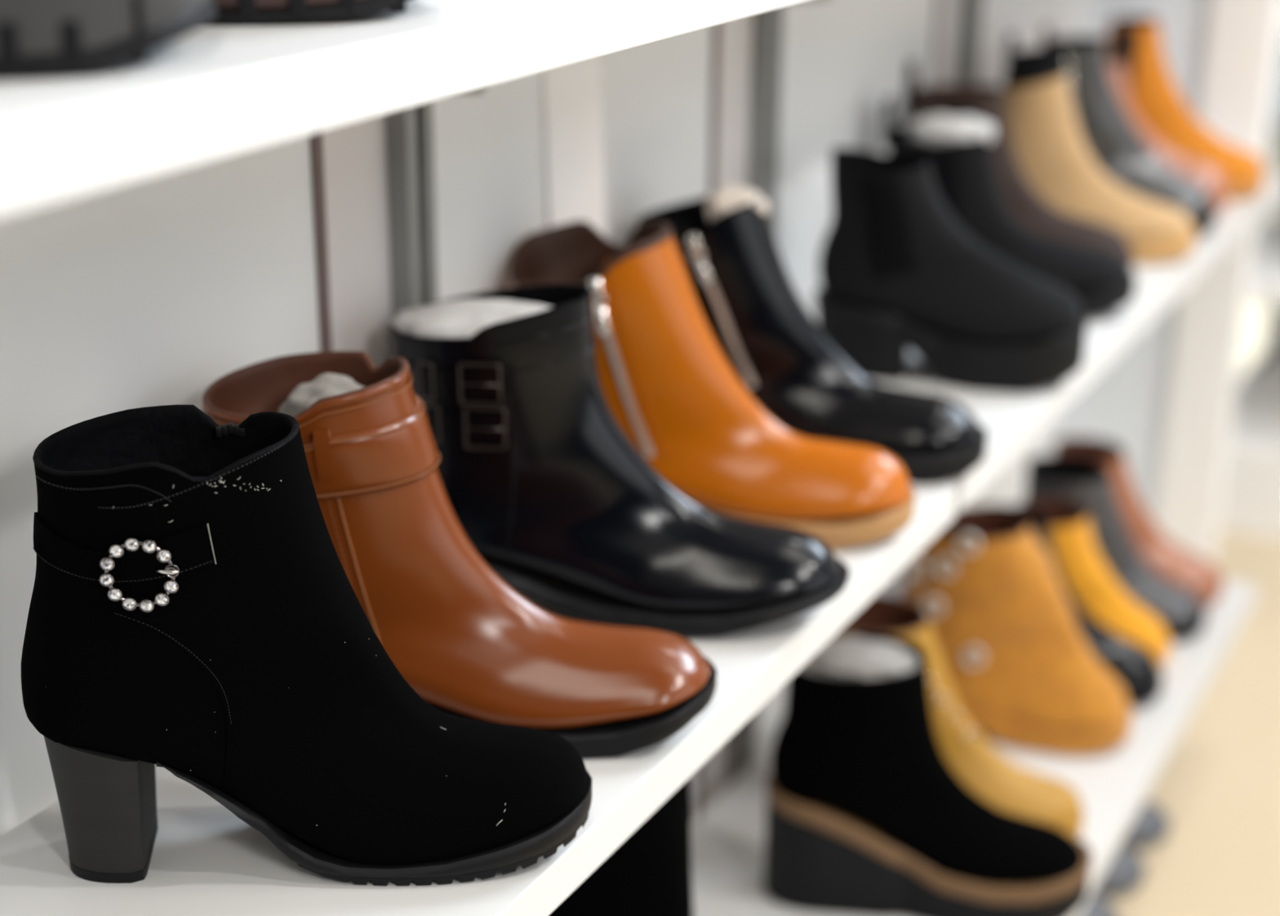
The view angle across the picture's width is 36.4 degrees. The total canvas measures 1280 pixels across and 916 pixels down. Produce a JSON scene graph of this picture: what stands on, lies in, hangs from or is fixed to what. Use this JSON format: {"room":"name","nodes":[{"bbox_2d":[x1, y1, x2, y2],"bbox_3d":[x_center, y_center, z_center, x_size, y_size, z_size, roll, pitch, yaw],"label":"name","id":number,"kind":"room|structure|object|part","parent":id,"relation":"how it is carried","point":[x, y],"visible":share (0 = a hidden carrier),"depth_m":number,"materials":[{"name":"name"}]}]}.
{"room":"shoe store","nodes":[
{"label":"shoe store","id":0,"kind":"room"},
{"bbox_2d":[0,0,1096,836],"bbox_3d":[-0.295,-0.147,0.872,0.050,1.775,3.660,11,23,26],"label":"wall","id":1,"kind":"structure","parent":0,"point":[150,291],"depth_m":1.05,"materials":[{"name":"white paint"}]},
{"bbox_2d":[309,131,332,351],"bbox_3d":[-0.174,-0.206,1.035,0.002,1.775,0.008,11,23,26],"label":"trim","id":2,"kind":"structure","parent":1,"relation":"attached to","point":[316,139],"depth_m":1.06,"materials":[{"name":"grey metal"}]},
{"bbox_2d":[322,114,392,367],"bbox_3d":[-0.156,-0.218,1.067,0.002,1.775,0.070,11,23,26],"label":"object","id":3,"kind":"structure","parent":1,"relation":"attached to","point":[355,160],"depth_m":1.10,"materials":[{"name":"white"}]},
{"bbox_2d":[385,86,488,319],"bbox_3d":[-0.096,-0.210,1.083,0.093,1.750,0.028,11,23,26],"label":"post","id":4,"kind":"object","parent":1,"relation":"attached to","point":[409,131],"depth_m":1.12,"materials":[{"name":"grey metal"}]},
{"bbox_2d":[0,0,809,217],"bbox_3d":[0.027,-0.290,1.102,0.236,0.025,2.730,11,23,26],"label":"shelf board","id":5,"kind":"object","parent":4,"relation":"attached to","point":[208,93],"visible":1,"depth_m":0.63,"materials":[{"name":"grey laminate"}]},
{"bbox_2d":[0,0,216,79],"bbox_3d":[-0.256,-0.228,0.576,0.244,0.216,0.105,-2,20,-7],"label":"boot","id":6,"kind":"object","parent":5,"relation":"on","point":[38,37],"visible":1,"depth_m":0.58,"materials":[{"name":"black leather"}]},
{"bbox_2d":[203,0,410,26],"bbox_3d":[-0.192,-0.270,0.692,0.244,0.216,0.105,-2,20,-7],"label":"boot","id":7,"kind":"object","parent":5,"relation":"on","point":[228,12],"visible":0.52,"depth_m":0.69,"materials":[{"name":"black leather"}]},
{"bbox_3d":[-0.084,-0.233,1.081,0.078,0.070,0.004,11,23,26],"label":"shelf bracket","id":8,"kind":"part","parent":4,"relation":"part of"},
{"bbox_2d":[0,481,957,915],"bbox_3d":[-0.251,0.245,0.749,0.236,0.025,1.562,11,23,26],"label":"shelf board","id":9,"kind":"object","parent":4,"relation":"attached to","point":[206,860],"visible":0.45,"depth_m":0.90,"materials":[{"name":"white laminate"}]},
{"bbox_2d":[21,404,591,885],"bbox_3d":[-0.146,0.082,0.862,0.252,0.205,0.085,-2,20,-6],"label":"boot","id":10,"kind":"object","parent":9,"relation":"on","point":[195,613],"visible":1,"depth_m":0.84,"materials":[{"name":"black fabric"}]},
{"bbox_2d":[201,351,716,759],"bbox_3d":[-0.087,0.046,0.980,0.257,0.192,0.090,1,20,0],"label":"boot","id":11,"kind":"object","parent":9,"relation":"on","point":[465,641],"visible":0.59,"depth_m":0.97,"materials":[{"name":"brown leather"}]},
{"bbox_2d":[278,373,364,416],"bbox_3d":[-0.151,-0.021,0.959,0.051,0.042,0.048,-11,24,-30],"label":"tissue paper","id":12,"kind":"object","parent":11,"relation":"in","point":[303,396],"visible":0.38,"depth_m":0.95,"materials":[{"name":"grey paper"}]},
{"bbox_2d":[389,283,849,638],"bbox_3d":[-0.009,-0.003,1.115,0.265,0.191,0.095,2,20,3],"label":"boot","id":13,"kind":"object","parent":9,"relation":"on","point":[537,468],"visible":0.8,"depth_m":1.10,"materials":[{"name":"black leather"}]},
{"bbox_2d":[388,298,552,337],"bbox_3d":[-0.090,-0.074,1.093,0.103,0.030,0.061,2,20,2],"label":"tissue paper","id":14,"kind":"object","parent":13,"relation":"on","point":[464,317],"visible":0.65,"depth_m":1.08,"materials":[{"name":"grey paper"}]},
{"bbox_2d":[509,220,915,550],"bbox_3d":[0.047,-0.051,1.242,0.264,0.194,0.087,3,20,7],"label":"boot","id":15,"kind":"object","parent":9,"relation":"on","point":[666,380],"visible":0.69,"depth_m":1.23,"materials":[{"name":"orange leather"}]},
{"bbox_3d":[-0.025,-0.093,1.196,0.014,0.036,0.005,3,20,7],"label":"zipper pull","id":16,"kind":"part","parent":15,"relation":"part of","materials":[{"name":"silver metal"}]},
{"bbox_2d":[637,191,987,484],"bbox_3d":[0.121,-0.090,1.364,0.252,0.185,0.091,6,21,13],"label":"boot","id":17,"kind":"object","parent":9,"relation":"on","point":[744,292],"visible":0.58,"depth_m":1.35,"materials":[{"name":"black leather"}]},
{"bbox_3d":[0.041,-0.135,1.327,0.019,0.036,0.004,5,21,10],"label":"zipper pull","id":18,"kind":"part","parent":17,"relation":"part of","materials":[{"name":"silver metal"}]},
{"bbox_2d":[706,186,768,222],"bbox_3d":[0.067,-0.172,1.349,0.045,0.030,0.046,6,21,13],"label":"tissue paper","id":19,"kind":"object","parent":17,"relation":"on","point":[726,198],"visible":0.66,"depth_m":1.34,"materials":[{"name":"beige paper"}]},
{"bbox_2d":[690,578,1257,915],"bbox_3d":[-0.025,0.484,1.207,0.318,0.025,2.390,11,23,26],"label":"shelf board","id":20,"kind":"object","parent":4,"relation":"attached to","point":[727,840],"visible":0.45,"depth_m":1.71,"materials":[{"name":"grey laminate"}]},
{"bbox_2d":[548,778,693,915],"bbox_3d":[0.044,0.312,1.202,0.249,0.301,0.093,8,21,18],"label":"boot","id":21,"kind":"object","parent":20,"relation":"on","point":[650,873],"visible":0.27,"depth_m":1.17,"materials":[{"name":"black fabric"}]},
{"bbox_2d":[763,633,1093,915],"bbox_3d":[0.226,0.249,1.508,0.256,0.212,0.091,2,20,4],"label":"boot","id":22,"kind":"object","parent":20,"relation":"on","point":[867,813],"visible":0.98,"depth_m":1.49,"materials":[{"name":"black fabric"}]},
{"bbox_2d":[800,635,919,678],"bbox_3d":[0.164,0.155,1.480,0.097,0.031,0.063,2,20,4],"label":"tissue paper","id":23,"kind":"object","parent":22,"relation":"in","point":[848,656],"visible":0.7,"depth_m":1.46,"materials":[{"name":"grey paper"}]},
{"bbox_2d":[835,593,1084,838],"bbox_3d":[0.255,0.221,1.622,0.239,0.187,0.086,5,21,12],"label":"boot","id":24,"kind":"object","parent":20,"relation":"on","point":[1012,788],"visible":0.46,"depth_m":1.61,"materials":[{"name":"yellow leather"}]},
{"bbox_2d":[905,506,1133,755],"bbox_3d":[0.344,0.154,1.776,0.220,0.208,0.091,5,21,12],"label":"boot","id":25,"kind":"object","parent":20,"relation":"on","point":[1019,664],"visible":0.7,"depth_m":1.76,"materials":[{"name":"fabric"}]},
{"bbox_2d":[974,504,1164,706],"bbox_3d":[0.400,0.141,1.862,0.211,0.173,0.079,5,21,12],"label":"boot","id":26,"kind":"object","parent":20,"relation":"on","point":[1135,666],"visible":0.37,"depth_m":1.85,"materials":[{"name":"black leather"}]},
{"bbox_2d":[1015,498,1171,667],"bbox_3d":[0.436,0.126,1.933,0.188,0.153,0.079,5,21,12],"label":"boot","id":27,"kind":"object","parent":20,"relation":"on","point":[1079,561],"visible":0.44,"depth_m":1.91,"materials":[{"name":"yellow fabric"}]},
{"bbox_2d":[1023,454,1207,641],"bbox_3d":[0.485,0.093,2.002,0.206,0.169,0.083,5,21,12],"label":"boot","id":28,"kind":"object","parent":20,"relation":"on","point":[1087,483],"visible":0.43,"depth_m":1.98,"materials":[{"name":"grey leather"}]},
{"bbox_2d":[1053,436,1223,606],"bbox_3d":[0.527,0.069,2.080,0.200,0.161,0.082,5,21,12],"label":"boot","id":29,"kind":"object","parent":20,"relation":"on","point":[1175,563],"visible":0.39,"depth_m":2.06,"materials":[{"name":"brown leather"}]},
{"bbox_2d":[541,56,606,237],"bbox_3d":[-0.037,0.006,1.364,0.081,0.681,0.004,-15,25,-36],"label":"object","id":30,"kind":"object","parent":1,"relation":"attached to","point":[572,121],"visible":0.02,"depth_m":1.28,"materials":[{"name":"white"}]},
{"bbox_2d":[693,24,720,822],"bbox_3d":[0.058,-0.355,1.446,0.002,1.775,0.008,11,23,26],"label":"trim","id":31,"kind":"structure","parent":1,"relation":"attached to","point":[717,28],"depth_m":1.48,"materials":[{"name":"grey"}]},
{"bbox_2d":[700,15,752,815],"bbox_3d":[0.076,-0.367,1.478,0.002,1.775,0.070,11,23,26],"label":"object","id":32,"kind":"structure","parent":1,"relation":"attached to","point":[735,36],"depth_m":1.51,"materials":[{"name":"white"}]},
{"bbox_2d":[728,7,784,786],"bbox_3d":[0.101,-0.366,1.512,0.014,1.750,0.028,11,23,26],"label":"post","id":33,"kind":"object","parent":1,"relation":"attached to","point":[768,26],"visible":0.23,"depth_m":1.54,"materials":[{"name":"grey metal"}]},
{"bbox_2d":[869,175,1279,512],"bbox_3d":[0.390,-0.168,1.887,0.236,0.025,1.158,11,23,26],"label":"shelf board","id":34,"kind":"object","parent":33,"relation":"attached to","point":[1012,420],"visible":0.31,"depth_m":1.63,"materials":[{"name":"grey laminate"}]},
{"bbox_2d":[813,147,1087,392],"bbox_3d":[0.249,-0.153,1.550,0.218,0.178,0.092,4,21,9],"label":"boot","id":35,"kind":"object","parent":34,"relation":"on","point":[898,273],"visible":0.94,"depth_m":1.53,"materials":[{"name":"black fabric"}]},
{"bbox_3d":[0.194,-0.178,1.515,0.052,0.084,0.008,3,20,5],"label":"elastic panel","id":36,"kind":"part","parent":35,"relation":"part of","materials":[{"name":"black fabric"}]},
{"bbox_2d":[882,95,1137,318],"bbox_3d":[0.331,-0.227,1.747,0.236,0.182,0.093,6,21,15],"label":"boot","id":37,"kind":"object","parent":34,"relation":"on","point":[964,173],"visible":0.55,"depth_m":1.73,"materials":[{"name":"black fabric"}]},
{"bbox_3d":[0.266,-0.231,1.729,0.051,0.092,0.008,5,21,11],"label":"elastic panel","id":38,"kind":"part","parent":37,"relation":"part of","materials":[{"name":"black fabric"}]},
{"bbox_2d":[908,113,995,145],"bbox_3d":[0.279,-0.291,1.741,0.078,0.032,0.054,6,21,15],"label":"tissue paper","id":39,"kind":"object","parent":37,"relation":"on","point":[940,128],"visible":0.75,"depth_m":1.72,"materials":[{"name":"grey paper"}]},
{"bbox_2d":[906,59,1135,271],"bbox_3d":[0.363,-0.275,1.854,0.227,0.198,0.080,5,21,12],"label":"boot","id":40,"kind":"object","parent":34,"relation":"on","point":[1028,207],"visible":0.41,"depth_m":1.84,"materials":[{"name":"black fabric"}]},
{"bbox_3d":[0.299,-0.282,1.831,0.045,0.105,0.006,4,21,9],"label":"elastic panel","id":41,"kind":"part","parent":40,"relation":"part of","materials":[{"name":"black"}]},
{"bbox_2d":[1002,31,1196,264],"bbox_3d":[0.445,-0.308,1.925,0.222,0.214,0.085,5,21,12],"label":"boot","id":42,"kind":"object","parent":34,"relation":"on","point":[1051,150],"visible":0.63,"depth_m":1.91,"materials":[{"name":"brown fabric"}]},
{"bbox_2d":[1041,24,1216,235],"bbox_3d":[0.498,-0.340,2.022,0.212,0.208,0.081,5,21,12],"label":"boot","id":43,"kind":"object","parent":34,"relation":"on","point":[1108,135],"visible":0.45,"depth_m":2.01,"materials":[{"name":"grey leather"}]},
{"bbox_3d":[0.435,-0.391,1.977,0.013,0.036,0.004,9,22,22],"label":"zipper pull","id":44,"kind":"part","parent":43,"relation":"part of","materials":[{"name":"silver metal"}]},
{"bbox_2d":[1106,56,1230,212],"bbox_3d":[0.541,-0.352,2.122,0.210,0.161,0.073,5,21,12],"label":"boot","id":45,"kind":"object","parent":34,"relation":"on","point":[1211,178],"visible":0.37,"depth_m":2.10,"materials":[{"name":"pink leather"}]},
{"bbox_2d":[1105,16,1266,199],"bbox_3d":[0.606,-0.396,2.196,0.210,0.193,0.084,5,21,12],"label":"boot","id":46,"kind":"object","parent":34,"relation":"on","point":[1156,99],"visible":0.49,"depth_m":2.18,"materials":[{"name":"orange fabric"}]},
{"bbox_3d":[0.533,-0.412,2.176,0.039,0.139,0.009,11,23,27],"label":"elastic panel","id":47,"kind":"part","parent":46,"relation":"part of","materials":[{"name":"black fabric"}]},
{"bbox_2d":[898,0,942,598],"bbox_3d":[0.290,-0.504,1.857,0.002,1.775,0.008,11,23,26],"label":"trim","id":48,"kind":"structure","parent":1,"relation":"attached to","point":[938,10],"depth_m":1.90,"materials":[{"name":"grey metal"}]},
{"bbox_2d":[903,0,960,599],"bbox_3d":[0.307,-0.516,1.889,0.002,1.775,0.070,11,23,26],"label":"trim","id":49,"kind":"structure","parent":1,"relation":"attached to","point":[950,9],"depth_m":1.93,"materials":[{"name":"white metal"}]},
{"bbox_2d":[955,0,982,84],"bbox_3d":[0.333,-0.515,1.923,0.014,1.750,0.028,11,23,26],"label":"post","id":50,"kind":"object","parent":1,"relation":"attached to","point":[971,11],"visible":0.09,"depth_m":1.95,"materials":[{"name":"grey metal"}]},
{"bbox_2d":[1102,123,1279,915],"bbox_3d":[1.816,0.277,2.388,7.000,0.025,9.500,11,23,26],"label":"floor","id":51,"kind":"structure","parent":0,"point":[1218,788],"depth_m":2.12,"materials":[{"name":"beige"}]},
{"bbox_2d":[1080,892,1118,915],"bbox_3d":[0.329,0.376,1.842,0.254,0.135,0.087,6,21,13],"label":"shoe","id":52,"kind":"object","parent":51,"relation":"on","point":[1096,905],"visible":0.08,"depth_m":1.82,"materials":[{"name":"grey stone"}]},
{"bbox_2d":[1093,843,1146,897],"bbox_3d":[0.376,0.346,1.925,0.254,0.135,0.087,6,21,13],"label":"shoe","id":53,"kind":"object","parent":51,"relation":"on","point":[1126,871],"visible":0.16,"depth_m":1.90,"materials":[{"name":"grey stone"}]},
{"bbox_2d":[1056,0,1212,521],"bbox_3d":[0.627,-0.670,2.316,0.141,1.775,0.018,11,23,26],"label":"end panel","id":54,"kind":"object","parent":51,"relation":"on","point":[1126,406],"visible":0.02,"depth_m":2.50,"materials":[{"name":"white"}]},
{"bbox_2d":[1120,798,1170,848],"bbox_3d":[0.422,0.316,2.008,0.254,0.135,0.087,6,21,13],"label":"shoe","id":55,"kind":"object","parent":51,"relation":"on","point":[1150,826],"visible":0.2,"depth_m":1.98,"materials":[{"name":"grey stone"}]},
{"bbox_2d":[1154,0,1279,564],"bbox_3d":[0.722,-0.650,2.265,0.076,1.775,0.040,11,23,26],"label":"end column","id":56,"kind":"structure","parent":51,"relation":"on","point":[1243,37],"depth_m":2.42,"materials":[{"name":"white"}]},
{"bbox_2d":[1218,206,1279,539],"bbox_3d":[1.651,-0.738,2.353,1.650,1.900,0.540,11,23,26],"label":"wall","id":57,"kind":"structure","parent":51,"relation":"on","point":[1251,500],"depth_m":2.77,"materials":[{"name":"white paint"}]},
{"bbox_2d":[1218,346,1279,539],"bbox_3d":[1.639,0.093,2.656,1.650,0.130,0.530,11,23,26],"label":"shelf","id":58,"kind":"object","parent":57,"relation":"attached to","point":[1251,500],"depth_m":2.77,"materials":[{"name":"white"}]},
{"bbox_2d":[1247,206,1279,304],"bbox_3d":[1.642,-0.178,2.555,1.650,0.030,0.530,11,23,26],"label":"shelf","id":59,"kind":"object","parent":57,"relation":"attached to","point":[1264,276],"depth_m":2.74,"materials":[{"name":"white"}]},
{"bbox_2d":[1268,36,1279,124],"bbox_3d":[3.382,-2.394,4.509,7.000,3.600,0.100,11,23,26],"label":"wall","id":60,"kind":"structure","parent":0,"point":[1274,117],"depth_m":5.77,"materials":[{"name":"white paint"}]}
]}

